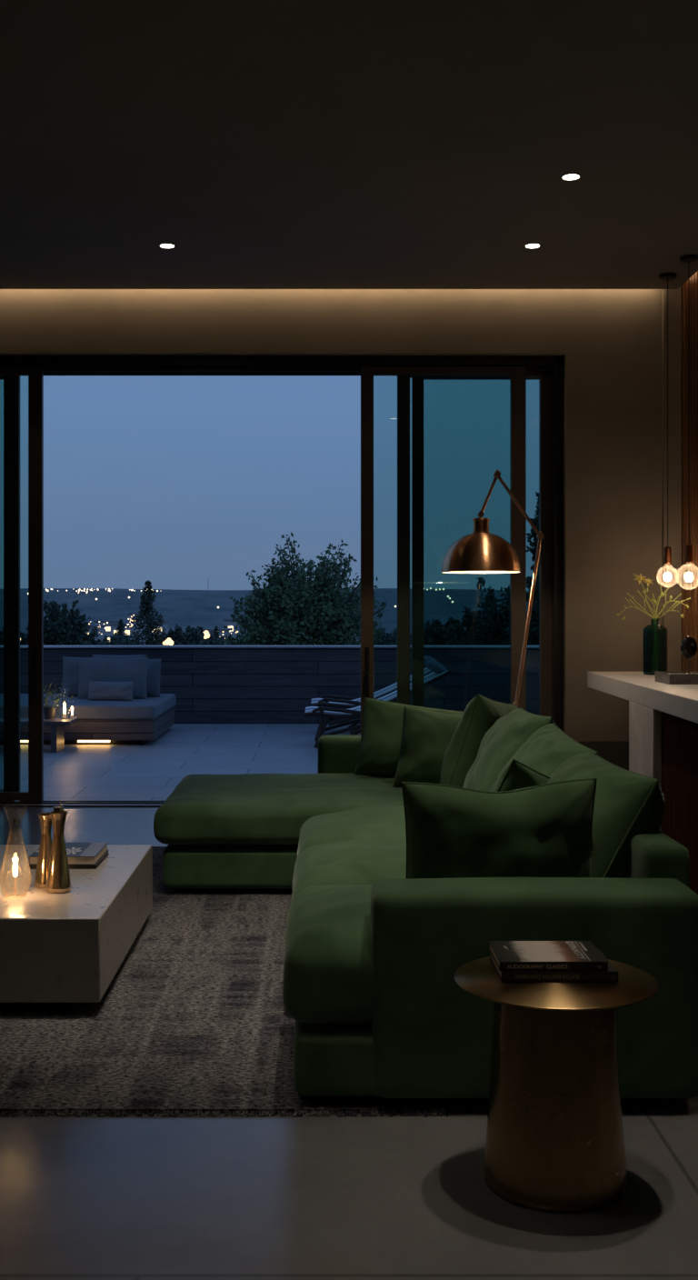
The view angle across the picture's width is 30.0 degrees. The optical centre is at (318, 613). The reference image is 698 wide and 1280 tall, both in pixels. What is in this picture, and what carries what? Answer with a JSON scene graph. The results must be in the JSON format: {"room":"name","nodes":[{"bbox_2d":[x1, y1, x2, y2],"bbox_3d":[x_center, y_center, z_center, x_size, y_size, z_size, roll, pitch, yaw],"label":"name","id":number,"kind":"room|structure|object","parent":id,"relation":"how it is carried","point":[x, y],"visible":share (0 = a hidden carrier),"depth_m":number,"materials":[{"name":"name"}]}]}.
{"room":"living room","nodes":[
{"label":"living room","id":0,"kind":"room"},
{"bbox_2d":[0,723,360,798],"bbox_3d":[-2.000,1.527,13.370,24.000,0.246,7.060,0,0,0],"label":"floor","id":1,"kind":"structure","parent":0,"point":[155,768],"depth_m":12.51,"materials":[{"name":"tile"}]},
{"bbox_2d":[0,717,78,752],"bbox_3d":[-3.060,1.244,13.320,1.120,0.318,0.480,0,0,0],"label":"side table","id":2,"kind":"object","parent":1,"relation":"on","point":[57,725],"visible":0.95,"depth_m":13.13,"materials":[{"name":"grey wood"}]},
{"bbox_2d":[43,681,74,719],"bbox_3d":[-2.737,0.893,13.428,0.458,0.384,0.452,0,0,0],"label":"potted plant","id":3,"kind":"object","parent":2,"relation":"on","point":[49,712],"visible":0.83,"depth_m":13.38,"materials":[{"name":"green plant"}]},
{"bbox_2d":[62,695,67,718],"bbox_3d":[-2.618,0.927,13.420,0.147,0.317,0.147,0,0,45],"label":"glass lantern","id":4,"kind":"object","parent":2,"relation":"on","point":[64,715],"visible":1,"depth_m":13.41,"materials":[{"name":"black"}]},
{"bbox_2d":[0,693,176,744],"bbox_3d":[-3.247,1.185,14.825,3.035,0.438,2.074,0,0,0],"label":"outdoor sofa","id":5,"kind":"object","parent":1,"relation":"on","point":[137,721],"visible":0.79,"depth_m":13.80,"materials":[{"name":"grey fabric"}]},
{"bbox_2d":[61,656,105,696],"bbox_3d":[-2.750,0.745,15.249,0.510,0.485,0.195,0,0,-7],"label":"cushion","id":6,"kind":"object","parent":5,"relation":"on","point":[70,665],"visible":0.45,"depth_m":15.18,"materials":[{"name":"grey fabric"}]},
{"bbox_2d":[87,680,133,700],"bbox_3d":[-2.315,0.865,14.514,0.514,0.218,0.149,0,0,-2],"label":"cushion","id":7,"kind":"object","parent":5,"relation":"on","point":[112,691],"visible":1,"depth_m":14.47,"materials":[{"name":"fabric"}]},
{"bbox_2d":[77,657,148,699],"bbox_3d":[-2.350,0.745,14.878,0.805,0.488,0.236,0,0,0],"label":"cushion","id":8,"kind":"object","parent":5,"relation":"on","point":[134,670],"visible":0.75,"depth_m":14.82,"materials":[{"name":"grey fabric"}]},
{"bbox_2d":[92,654,146,658],"bbox_3d":[-2.350,0.730,15.348,0.642,0.496,0.200,0,0,-2],"label":"cushion","id":9,"kind":"object","parent":5,"relation":"on","point":[94,655],"visible":0.16,"depth_m":15.34,"materials":[{"name":"grey fabric"}]},
{"bbox_2d":[146,658,161,697],"bbox_3d":[-2.091,0.755,15.244,0.502,0.456,0.190,0,0,6],"label":"cushion","id":10,"kind":"object","parent":5,"relation":"on","point":[154,665],"visible":0.33,"depth_m":15.18,"materials":[{"name":"grey fabric"}]},
{"bbox_2d":[304,701,360,748],"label":"deck chair","id":11,"kind":"object","parent":1,"relation":"on","point":[351,711],"depth_m":13.58,"materials":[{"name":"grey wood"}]},
{"bbox_2d":[310,693,360,735],"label":"deck chair","id":12,"kind":"object","parent":1,"relation":"on","point":[354,701],"depth_m":14.98,"materials":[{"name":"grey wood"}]},
{"bbox_2d":[373,681,397,699],"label":"deck chair","id":13,"kind":"object","parent":1,"relation":"on","point":[378,694],"depth_m":15.38,"materials":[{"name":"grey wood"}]},
{"bbox_2d":[377,690,397,702],"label":"deck chair","id":14,"kind":"object","parent":1,"relation":"on","point":[392,696],"depth_m":14.05,"materials":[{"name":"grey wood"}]},
{"bbox_2d":[423,655,436,676],"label":"deck chair","id":15,"kind":"object","parent":1,"relation":"on","point":[426,671],"depth_m":15.19,"materials":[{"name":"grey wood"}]},
{"bbox_2d":[423,655,436,664],"bbox_3d":[1.321,0.569,15.350,0.220,0.122,0.460,28,0,0],"label":"pillow","id":16,"kind":"object","parent":15,"relation":"on","point":[425,657],"depth_m":15.19,"materials":[{"name":"grey fabric"}]},
{"bbox_2d":[423,660,451,688],"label":"deck chair","id":17,"kind":"object","parent":1,"relation":"on","point":[439,672],"depth_m":13.74,"materials":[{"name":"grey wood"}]},
{"bbox_2d":[424,660,446,673],"bbox_3d":[1.260,0.569,13.950,0.220,0.122,0.460,28,0,0],"label":"pillow","id":18,"kind":"object","parent":17,"relation":"on","point":[435,666],"depth_m":13.76,"materials":[{"name":"grey fabric"}]},
{"bbox_2d":[0,648,539,723],"bbox_3d":[-2.000,1.018,16.675,24.000,1.165,0.250,0,0,0],"label":"wall","id":19,"kind":"structure","parent":0,"point":[209,685],"depth_m":16.55,"materials":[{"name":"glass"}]},
{"bbox_2d":[0,645,539,648],"bbox_3d":[-2.000,0.422,16.675,24.000,0.025,0.350,0,0,0],"label":"trim","id":20,"kind":"structure","parent":19,"relation":"on","point":[1,646],"depth_m":16.50,"materials":[{"name":"metal"}]},
{"bbox_2d":[0,289,661,740],"bbox_3d":[-0.670,-0.517,9.650,7.060,4.234,0.400,0,0,0],"label":"wall","id":21,"kind":"structure","parent":0,"point":[609,341],"depth_m":9.45,"materials":[{"name":"paint"}]},
{"bbox_2d":[0,798,167,807],"bbox_3d":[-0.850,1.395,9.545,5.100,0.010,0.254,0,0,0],"label":"trim","id":22,"kind":"structure","parent":21,"relation":"attached to","point":[44,802],"depth_m":9.56,"materials":[{"name":"metal"}]},
{"bbox_2d":[0,355,563,731],"bbox_3d":[-0.825,-0.245,9.680,5.250,3.290,0.320,0,0,0],"label":"door frame","id":23,"kind":"structure","parent":21,"relation":"in","point":[52,365],"depth_m":9.52,"materials":[{"name":"black metal"}]},
{"bbox_2d":[0,375,19,791],"bbox_3d":[-2.824,-0.214,9.655,1.212,3.204,0.056,0,0,0],"label":"door","id":24,"kind":"structure","parent":23,"relation":"attached to","point":[11,383],"depth_m":9.63,"materials":[{"name":"brown metal"}]},
{"bbox_2d":[0,366,43,802],"bbox_3d":[-2.688,-0.214,9.553,1.319,3.204,0.101,0,0,0],"label":"door","id":25,"kind":"structure","parent":23,"relation":"attached to","point":[35,794],"depth_m":9.55,"materials":[{"name":"brown metal"}]},
{"bbox_2d":[360,366,526,734],"bbox_3d":[0.921,-0.214,9.553,1.212,3.204,0.101,0,0,0],"label":"door","id":26,"kind":"structure","parent":23,"relation":"attached to","point":[517,375],"depth_m":9.55,"materials":[{"name":"brown metal"}]},
{"bbox_2d":[397,371,551,716],"bbox_3d":[1.171,-0.214,9.655,1.168,3.204,0.056,0,0,0],"label":"door","id":27,"kind":"structure","parent":23,"relation":"attached to","point":[545,377],"depth_m":9.63,"materials":[{"name":"brown metal"}]},
{"bbox_2d":[411,378,539,707],"bbox_3d":[1.244,-0.214,9.735,1.079,3.204,0.056,0,0,0],"label":"door","id":28,"kind":"structure","parent":23,"relation":"attached to","point":[417,384],"depth_m":9.71,"materials":[{"name":"brown metal"}]},
{"bbox_2d":[576,740,629,769],"bbox_3d":[2.155,1.162,9.435,0.670,0.476,0.030,0,0,0],"label":"baseboard","id":29,"kind":"structure","parent":21,"relation":"attached to","point":[616,753],"depth_m":9.42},
{"bbox_2d":[661,285,681,671],"bbox_3d":[2.565,-0.567,9.428,0.130,3.934,0.045,0,0,0],"label":"wall panel","id":30,"kind":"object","parent":21,"relation":"attached to","point":[672,620],"depth_m":9.40,"materials":[{"name":"paint"}]},
{"bbox_2d":[0,0,697,289],"bbox_3d":[-0.807,-2.399,3.825,6.785,0.130,11.050,0,0,0],"label":"ceiling","id":31,"kind":"structure","parent":0,"point":[275,144],"depth_m":6.39,"materials":[{"name":"paint"}]},
{"bbox_2d":[159,242,175,248],"bbox_3d":[-0.957,-2.331,8.240,0.108,0.006,0.108,0,0,0],"label":"recessed light","id":32,"kind":"object","parent":31,"relation":"in","point":[165,245],"visible":1,"depth_m":8.23,"materials":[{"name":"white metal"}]},
{"bbox_2d":[524,242,540,248],"bbox_3d":[1.360,-2.331,8.240,0.108,0.006,0.108,0,0,0],"label":"recessed light","id":33,"kind":"object","parent":31,"relation":"in","point":[533,245],"visible":1,"depth_m":8.23,"materials":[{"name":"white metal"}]},
{"bbox_2d":[560,172,580,180],"bbox_3d":[1.350,-2.331,6.940,0.108,0.006,0.108,0,0,0],"label":"recessed light","id":34,"kind":"object","parent":31,"relation":"in","point":[572,176],"visible":1,"depth_m":6.93,"materials":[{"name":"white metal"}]},
{"bbox_2d":[656,272,677,586],"bbox_3d":[2.406,-1.258,8.950,0.148,2.153,0.148,0,0,0],"label":"pendant light","id":35,"kind":"object","parent":31,"relation":"hanging from","point":[667,551],"visible":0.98,"depth_m":8.95,"materials":[{"name":"glass"}]},
{"bbox_2d":[663,546,671,564],"bbox_3d":[2.406,-0.403,8.950,0.052,0.123,0.052,0,0,0],"label":"socket","id":36,"kind":"object","parent":35,"relation":"attached to","point":[667,551],"depth_m":8.93,"materials":[{"name":"orange metal"}]},
{"bbox_2d":[676,254,697,589],"bbox_3d":[2.425,-1.246,8.500,0.166,2.177,0.166,0,0,0],"label":"pendant light","id":37,"kind":"object","parent":31,"relation":"hanging from","point":[686,258],"visible":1,"depth_m":8.50,"materials":[{"name":"glass"}]},
{"bbox_2d":[684,543,693,562],"bbox_3d":[2.425,-0.397,8.500,0.052,0.123,0.052,0,0,0],"label":"socket","id":38,"kind":"object","parent":37,"relation":"attached to","point":[689,558],"depth_m":8.48,"materials":[{"name":"orange metal"}]},
{"bbox_2d":[0,807,697,1279],"bbox_3d":[-0.670,1.500,3.875,7.060,0.200,11.150,0,0,0],"label":"floor","id":39,"kind":"structure","parent":0,"point":[132,1196],"depth_m":3.10,"materials":[{"name":"concrete"}]},
{"bbox_2d":[0,846,448,1117],"bbox_3d":[-1.319,1.392,5.682,3.363,0.014,4.141,0,0,0],"label":"area rug","id":40,"kind":"object","parent":39,"relation":"on","point":[194,1018],"visible":0.57,"depth_m":4.30,"materials":[{"name":"grey carpet"}]},
{"bbox_2d":[0,844,152,1007],"bbox_3d":[-1.400,1.216,5.178,1.300,0.340,1.423,0,0,0],"label":"coffee table","id":41,"kind":"object","parent":40,"relation":"on","point":[65,949],"visible":1,"depth_m":4.57,"materials":[{"name":"stone"}]},
{"bbox_2d":[0,805,31,897],"bbox_3d":[-1.118,0.869,4.800,0.118,0.356,0.118,0,0,4],"label":"lamp","id":42,"kind":"object","parent":41,"relation":"on","point":[15,819],"visible":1,"depth_m":4.80,"materials":[{"name":"clear glass"}]},
{"bbox_2d":[34,812,51,889],"bbox_3d":[-1.043,0.907,4.985,0.090,0.279,0.090,0,0,0],"label":"carafe","id":43,"kind":"object","parent":41,"relation":"on","point":[45,818],"visible":0.75,"depth_m":4.96,"materials":[{"name":"metal"}]},
{"bbox_2d":[45,800,71,893],"bbox_3d":[-0.978,0.874,4.900,0.095,0.345,0.095,0,0,40],"label":"carafe","id":44,"kind":"object","parent":41,"relation":"on","point":[58,881],"visible":1,"depth_m":4.88,"materials":[{"name":"metal"}]},
{"bbox_2d":[29,850,109,869],"bbox_3d":[-1.047,1.038,5.490,0.276,0.018,0.330,0,0,0],"label":"book","id":45,"kind":"object","parent":41,"relation":"on","point":[32,866],"visible":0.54,"depth_m":5.33,"materials":[{"name":"beige paper"}]},
{"bbox_2d":[29,842,108,864],"bbox_3d":[-1.049,1.011,5.487,0.272,0.035,0.325,0,0,0],"label":"book","id":46,"kind":"object","parent":45,"relation":"on","point":[77,853],"visible":0.65,"depth_m":5.41,"materials":[{"name":"grey paper"}]},
{"bbox_2d":[34,847,80,854],"bbox_3d":[-1.087,0.994,5.469,0.197,0.001,0.227,0,0,0],"label":"print","id":47,"kind":"object","parent":46,"relation":"on","point":[69,850],"depth_m":5.43},
{"bbox_2d":[153,734,697,1106],"bbox_3d":[0.148,1.043,5.785,1.921,0.714,4.334,0,0,0],"label":"sectional sofa","id":48,"kind":"object","parent":39,"relation":"on","point":[374,954],"visible":0.6,"depth_m":3.64,"materials":[{"name":"green fabric"}]},
{"bbox_2d":[153,772,403,844],"bbox_3d":[0.090,1.027,7.035,1.806,0.223,1.360,0,0,0],"label":"cushion","id":49,"kind":"object","parent":48,"relation":"on","point":[244,808],"depth_m":6.45,"materials":[{"name":"green fabric"}]},
{"bbox_2d":[282,884,374,1023],"bbox_3d":[0.445,1.011,4.043,1.103,0.308,0.815,0,0,0],"label":"seat cushion","id":50,"kind":"object","parent":48,"relation":"on","point":[329,964],"depth_m":3.66,"materials":[{"name":"green fabric"}]},
{"bbox_2d":[291,838,406,900],"bbox_3d":[0.449,1.009,4.850,1.096,0.312,0.800,0,0,0],"label":"seat cushion","id":51,"kind":"object","parent":48,"relation":"on","point":[368,861],"depth_m":4.66,"materials":[{"name":"green fabric"}]},
{"bbox_2d":[297,806,406,857],"bbox_3d":[0.453,1.006,5.665,1.088,0.318,0.830,0,0,0],"label":"seat cushion","id":52,"kind":"object","parent":48,"relation":"on","point":[377,822],"depth_m":5.50,"materials":[{"name":"green fabric"}]},
{"bbox_2d":[354,697,463,778],"bbox_3d":[0.554,0.740,7.411,0.686,0.515,0.288,0,0,5],"label":"sofa cushion","id":53,"kind":"object","parent":48,"relation":"on","point":[380,745],"visible":0.4,"depth_m":7.35,"materials":[{"name":"green fabric"}]},
{"bbox_2d":[392,706,461,787],"bbox_3d":[0.714,0.755,7.026,0.596,0.495,0.291,0,0,11],"label":"sofa cushion","id":54,"kind":"object","parent":48,"relation":"on","point":[426,735],"visible":0.52,"depth_m":6.97,"materials":[{"name":"green fabric"}]},
{"bbox_2d":[440,693,518,787],"bbox_3d":[0.804,0.685,6.453,0.307,0.609,0.651,0,0,25],"label":"sofa cushion","id":55,"kind":"object","parent":48,"relation":"on","point":[481,713],"visible":0.46,"depth_m":6.20,"materials":[{"name":"green fabric"}]},
{"bbox_2d":[401,777,597,879],"bbox_3d":[0.565,0.735,4.062,0.617,0.453,0.249,0,0,-4],"label":"sofa cushion","id":56,"kind":"object","parent":48,"relation":"on","point":[545,830],"visible":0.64,"depth_m":3.97,"materials":[{"name":"green fabric"}]},
{"bbox_2d":[463,707,555,791],"bbox_3d":[0.843,0.705,5.800,0.384,0.551,0.768,0,0,-3],"label":"sofa cushion","id":57,"kind":"object","parent":48,"relation":"on","point":[502,741],"visible":0.43,"depth_m":5.61,"materials":[{"name":"green fabric"}]},
{"bbox_2d":[493,759,550,791],"bbox_3d":[0.739,0.765,4.601,0.558,0.537,0.273,0,0,-43],"label":"sofa cushion","id":58,"kind":"object","parent":48,"relation":"on","point":[516,775],"visible":0.12,"depth_m":4.46,"materials":[{"name":"green fabric"}]},
{"bbox_2d":[489,722,598,791],"bbox_3d":[0.861,0.730,5.080,0.389,0.551,0.813,0,0,-2],"label":"sofa cushion","id":59,"kind":"object","parent":48,"relation":"on","point":[545,749],"visible":0.3,"depth_m":4.95,"materials":[{"name":"green fabric"}]},
{"bbox_2d":[547,752,665,878],"bbox_3d":[0.893,0.748,4.399,0.417,0.493,0.753,0,0,-4],"label":"sofa cushion","id":60,"kind":"object","parent":48,"relation":"on","point":[628,804],"visible":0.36,"depth_m":4.06,"materials":[{"name":"green fabric"}]},
{"bbox_2d":[441,470,544,707],"bbox_3d":[1.074,0.247,8.173,0.604,2.306,0.498,0,0,31],"label":"floor lamp","id":61,"kind":"object","parent":39,"relation":"on","point":[480,551],"visible":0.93,"depth_m":8.08,"materials":[{"name":"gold metal"}]},
{"bbox_2d":[454,956,658,1212],"bbox_3d":[0.583,1.147,3.200,0.493,0.500,0.493,0,0,32],"label":"side table","id":62,"kind":"object","parent":39,"relation":"on","point":[555,1142],"visible":0.94,"depth_m":3.06,"materials":[{"name":"gold metal"}]},
{"bbox_2d":[490,948,618,981],"bbox_3d":[0.589,0.884,3.277,0.284,0.025,0.226,0,0,0],"label":"book","id":63,"kind":"object","parent":62,"relation":"on","point":[612,975],"visible":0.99,"depth_m":3.17,"materials":[{"name":"paper"}]},
{"bbox_2d":[489,940,608,970],"bbox_3d":[0.575,0.860,3.272,0.264,0.023,0.206,0,0,0],"label":"book","id":64,"kind":"object","parent":63,"relation":"on","point":[508,955],"visible":1,"depth_m":3.23,"materials":[{"name":"black paper"}]},
{"bbox_2d":[587,671,697,895],"bbox_3d":[2.115,0.902,5.989,0.700,0.995,6.200,0,0,2],"label":"bar counter","id":65,"kind":"object","parent":39,"relation":"on","point":[664,717],"depth_m":6.85,"materials":[{"name":"concrete"}]},
{"bbox_2d":[587,671,697,723],"bbox_3d":[2.115,0.459,5.989,0.700,0.108,6.200,0,0,2],"label":"countertop","id":66,"kind":"structure","parent":65,"relation":"on","point":[681,701],"depth_m":7.28,"materials":[{"name":"stone"}]},
{"bbox_2d":[642,618,667,675],"bbox_3d":[2.235,0.219,8.620,0.157,0.372,0.157,0,0,0],"label":"glass vase","id":67,"kind":"object","parent":65,"relation":"on","point":[652,625],"visible":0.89,"depth_m":8.58,"materials":[{"name":"green glass"}]},
{"bbox_2d":[616,597,655,669],"bbox_3d":[2.108,0.134,8.608,0.261,0.483,0.047,0,0,0],"label":"stem","id":68,"kind":"object","parent":67,"relation":"in","point":[617,615],"visible":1,"depth_m":8.62,"materials":[{"name":"plant"}]},
{"bbox_2d":[626,592,654,671],"bbox_3d":[2.149,0.121,8.653,0.188,0.529,0.028,0,0,11],"label":"stem","id":69,"kind":"object","parent":67,"relation":"in","point":[626,593],"visible":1,"depth_m":8.65,"materials":[{"name":"plant"}]},
{"bbox_2d":[632,573,657,671],"bbox_3d":[2.168,0.059,8.600,0.167,0.652,0.046,0,0,-4],"label":"stem","id":70,"kind":"object","parent":67,"relation":"in","point":[640,578],"visible":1,"depth_m":8.61,"materials":[{"name":"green plant"}]},
{"bbox_2d":[642,590,659,666],"bbox_3d":[2.203,0.112,8.611,0.118,0.526,0.048,0,0,0],"label":"stem","id":71,"kind":"object","parent":67,"relation":"in","point":[652,600],"visible":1,"depth_m":8.60,"materials":[{"name":"plant"}]},
{"bbox_2d":[651,581,671,618],"bbox_3d":[2.283,0.082,8.626,0.126,0.586,0.041,0,0,0],"label":"stem","id":72,"kind":"object","parent":67,"relation":"in","point":[670,597],"visible":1,"depth_m":8.64,"materials":[{"name":"plant"}]},
{"bbox_2d":[654,600,679,669],"bbox_3d":[2.308,0.145,8.583,0.163,0.461,0.038,0,0,12],"label":"stem","id":73,"kind":"object","parent":67,"relation":"in","point":[668,610],"visible":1,"depth_m":8.61,"materials":[{"name":"plant"}]},
{"bbox_2d":[656,592,690,669],"bbox_3d":[2.351,0.118,8.609,0.237,0.515,0.034,0,0,0],"label":"stem","id":74,"kind":"object","parent":67,"relation":"in","point":[682,615],"visible":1,"depth_m":8.62,"materials":[{"name":"plant"}]},
{"bbox_2d":[654,671,697,684],"bbox_3d":[2.190,0.375,7.595,0.360,0.060,0.330,0,0,0],"label":"marble block","id":75,"kind":"object","parent":65,"relation":"on","point":[665,677],"visible":0.97,"depth_m":7.43,"materials":[{"name":"grey stone"}]},
{"bbox_2d":[680,635,697,673],"bbox_3d":[2.168,0.242,7.600,0.132,0.226,0.070,0,0,-24],"label":"disc sculpture","id":76,"kind":"object","parent":75,"relation":"on","point":[688,646],"visible":0.94,"depth_m":7.58,"materials":[{"name":"stone"}]},
{"bbox_2d":[681,270,697,671],"bbox_3d":[2.748,-0.617,3.875,0.225,4.034,11.150,0,0,0],"label":"wall","id":77,"kind":"structure","parent":0,"point":[689,622],"depth_m":9.18,"materials":[{"name":"brown wood"}]},
{"label":"outside","id":78,"kind":"structure","parent":0,"visible":0},
{"bbox_2d":[168,640,173,645],"bbox_3d":[-10.162,2.907,89.700,0.400,2.200,0.400,0,0,0],"label":"street light","id":79,"kind":"object","parent":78,"point":[170,642],"visible":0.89,"depth_m":89.58,"materials":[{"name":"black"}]},
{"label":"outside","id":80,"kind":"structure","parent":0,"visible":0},
{"bbox_3d":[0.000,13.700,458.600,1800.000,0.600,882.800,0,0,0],"label":"floor","id":81,"kind":"structure","parent":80,"visible":0},
{"bbox_2d":[20,621,28,645],"bbox_3d":[-30.348,7.088,139.932,7.391,12.642,6.722,0,0,16],"label":"broadleaf tree","id":82,"kind":"object","parent":81,"relation":"on","point":[24,640],"visible":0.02,"depth_m":139.62,"materials":[{"name":"green plant"}]},
{"bbox_2d":[43,600,91,645],"bbox_3d":[-21.766,6.121,110.189,5.669,14.568,5.371,0,0,0],"label":"broadleaf tree","id":83,"kind":"object","parent":81,"relation":"on","point":[60,628],"visible":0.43,"depth_m":109.16,"materials":[{"name":"green plant"}]},
{"bbox_2d":[81,623,102,645],"bbox_3d":[-23.860,7.136,130.200,6.672,12.548,7.336,0,0,23],"label":"broadleaf tree","id":84,"kind":"object","parent":81,"relation":"on","point":[90,636],"visible":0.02,"depth_m":130.04,"materials":[{"name":"green plant"}]},
{"bbox_2d":[87,624,105,640],"bbox_3d":[-56.392,8.128,327.000,3.285,10.543,14.600,0,0,0],"label":"building","id":85,"kind":"structure","parent":81,"relation":"on","point":[101,630],"depth_m":326.77,"materials":[{"name":"black"}]},
{"bbox_2d":[84,636,109,645],"bbox_3d":[-20.507,7.736,120.125,6.633,11.345,6.032,0,0,-7],"label":"broadleaf tree","id":86,"kind":"object","parent":81,"relation":"on","point":[105,642],"visible":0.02,"depth_m":120.04,"materials":[{"name":"green plant"}]},
{"bbox_2d":[93,620,119,645],"bbox_3d":[-62.713,7.712,387.000,5.915,11.376,14.600,0,0,0],"label":"building","id":87,"kind":"structure","parent":81,"relation":"on","point":[107,630],"depth_m":379.99,"materials":[{"name":"black"}]},
{"bbox_2d":[103,631,132,645],"bbox_3d":[-23.180,7.736,149.849,6.032,11.345,6.633,0,0,0],"label":"broadleaf tree","id":88,"kind":"object","parent":81,"relation":"on","point":[113,639],"visible":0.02,"depth_m":149.17,"materials":[{"name":"green plant"}]},
{"bbox_2d":[113,619,129,639],"bbox_3d":[-36.488,7.163,239.946,4.697,12.474,4.317,0,0,0],"label":"conifer tree","id":89,"kind":"object","parent":81,"relation":"on","point":[120,630],"visible":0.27,"depth_m":239.89,"materials":[{"name":"green plant"}]},
{"bbox_2d":[110,623,139,645],"bbox_3d":[-54.378,8.086,367.000,6.642,10.627,14.600,0,0,0],"label":"building","id":90,"kind":"structure","parent":81,"relation":"on","point":[114,626],"depth_m":360.03,"materials":[{"name":"black"}]},
{"bbox_2d":[115,634,152,645],"bbox_3d":[-15.548,7.587,109.811,6.191,11.644,6.807,0,0,38],"label":"broadleaf tree","id":91,"kind":"object","parent":81,"relation":"on","point":[117,643],"visible":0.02,"depth_m":109.27,"materials":[{"name":"green plant"}]},
{"bbox_2d":[128,612,145,645],"bbox_3d":[-59.329,6.597,427.000,4.125,13.606,14.600,0,0,0],"label":"building","id":92,"kind":"structure","parent":81,"relation":"on","point":[129,614],"depth_m":420.00,"materials":[{"name":"black"}]},
{"bbox_2d":[121,580,171,645],"bbox_3d":[-13.136,5.409,100.153,4.111,15.983,4.076,0,0,0],"label":"conifer tree","id":93,"kind":"object","parent":81,"relation":"on","point":[145,601],"visible":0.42,"depth_m":99.78,"materials":[{"name":"green plant"}]},
{"bbox_2d":[152,620,169,639],"bbox_3d":[-43.322,7.674,357.000,3.048,11.452,14.600,0,0,0],"label":"building","id":94,"kind":"structure","parent":81,"relation":"on","point":[165,625],"depth_m":356.88,"materials":[{"name":"black"}]},
{"bbox_2d":[154,637,183,645],"bbox_3d":[-16.700,7.821,142.014,6.533,11.174,5.942,0,0,31],"label":"broadleaf tree","id":95,"kind":"object","parent":81,"relation":"on","point":[181,643],"visible":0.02,"depth_m":141.82,"materials":[{"name":"green plant"}]},
{"bbox_2d":[156,627,191,645],"bbox_3d":[-17.490,7.498,155.124,6.286,11.822,6.912,0,0,-15],"label":"broadleaf tree","id":96,"kind":"object","parent":81,"relation":"on","point":[177,638],"visible":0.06,"depth_m":154.24,"materials":[{"name":"green plant"}]},
{"bbox_2d":[166,623,200,645],"bbox_3d":[-18.403,7.398,177.835,7.029,12.023,6.393,0,0,-22],"label":"broadleaf tree","id":97,"kind":"object","parent":81,"relation":"on","point":[191,636],"visible":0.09,"depth_m":177.14,"materials":[{"name":"green plant"}]},
{"bbox_2d":[190,630,223,645],"bbox_3d":[-12.627,7.627,149.920,6.149,11.563,6.760,0,0,-30],"label":"broadleaf tree","id":98,"kind":"object","parent":81,"relation":"on","point":[201,635],"visible":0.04,"depth_m":149.13,"materials":[{"name":"green plant"}]},
{"bbox_2d":[210,626,220,640],"bbox_3d":[-18.724,7.821,239.973,3.862,11.158,4.202,0,0,-31],"label":"conifer tree","id":99,"kind":"object","parent":81,"relation":"on","point":[215,630],"visible":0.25,"depth_m":239.77,"materials":[{"name":"green plant"}]},
{"bbox_2d":[203,628,232,643],"bbox_3d":[-23.497,8.443,307.000,5.635,9.914,14.600,0,0,0],"label":"building","id":100,"kind":"structure","parent":81,"relation":"on","point":[225,630],"depth_m":300.01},
{"bbox_2d":[200,637,236,645],"bbox_3d":[-8.923,7.736,120.176,6.633,11.345,6.032,0,0,-37],"label":"broadleaf tree","id":101,"kind":"object","parent":81,"relation":"on","point":[203,642],"visible":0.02,"depth_m":119.19,"materials":[{"name":"green plant"}]},
{"bbox_2d":[223,619,236,640],"bbox_3d":[-22.731,7.373,337.000,2.677,12.054,14.600,0,0,0],"label":"building","id":102,"kind":"structure","parent":81,"relation":"on","point":[228,623],"depth_m":329.98,"materials":[{"name":"black"}]},
{"bbox_2d":[217,632,247,645],"bbox_3d":[-8.187,7.561,130.034,6.218,11.695,6.837,0,0,-44],"label":"broadleaf tree","id":103,"kind":"object","parent":81,"relation":"on","point":[218,641],"visible":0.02,"depth_m":129.11,"materials":[{"name":"green plant"}]},
{"bbox_2d":[219,532,386,645],"bbox_3d":[-0.483,5.465,39.981,5.521,15.880,5.909,0,0,19],"label":"broadleaf tree","id":104,"kind":"object","parent":81,"relation":"on","point":[295,611],"visible":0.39,"depth_m":39.13,"materials":[{"name":"green plant"}]},
{"bbox_2d":[373,625,411,645],"bbox_3d":[7.260,7.136,130.115,7.336,12.548,6.672,0,0,1],"label":"broadleaf tree","id":105,"kind":"object","parent":81,"relation":"on","point":[390,640],"visible":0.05,"depth_m":129.35,"materials":[{"name":"green plant"}]},
{"bbox_2d":[423,616,468,645],"bbox_3d":[8.999,6.779,90.070,4.272,13.250,4.210,0,0,0],"label":"broadleaf tree","id":106,"kind":"object","parent":81,"relation":"on","point":[434,634],"visible":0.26,"depth_m":89.33,"materials":[{"name":"green plant"}]},
{"bbox_2d":[446,576,509,645],"bbox_3d":[5.615,6.107,42.081,2.850,14.591,2.791,0,0,15],"label":"broadleaf tree","id":107,"kind":"object","parent":81,"relation":"on","point":[497,625],"visible":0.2,"depth_m":41.68,"materials":[{"name":"green plant"}]},
{"bbox_2d":[509,491,539,645],"bbox_3d":[6.735,4.924,38.025,2.253,16.956,2.219,0,0,22],"label":"broadleaf tree","id":108,"kind":"object","parent":81,"relation":"on","point":[533,639],"visible":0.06,"depth_m":37.89,"materials":[{"name":"green plant"}]},
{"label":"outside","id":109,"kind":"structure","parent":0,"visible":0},
{"bbox_2d":[0,588,537,640],"bbox_3d":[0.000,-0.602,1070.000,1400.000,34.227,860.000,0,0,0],"label":"landscape","id":110,"kind":"structure","parent":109,"point":[194,608],"depth_m":787.15,"materials":[{"name":"blue"}]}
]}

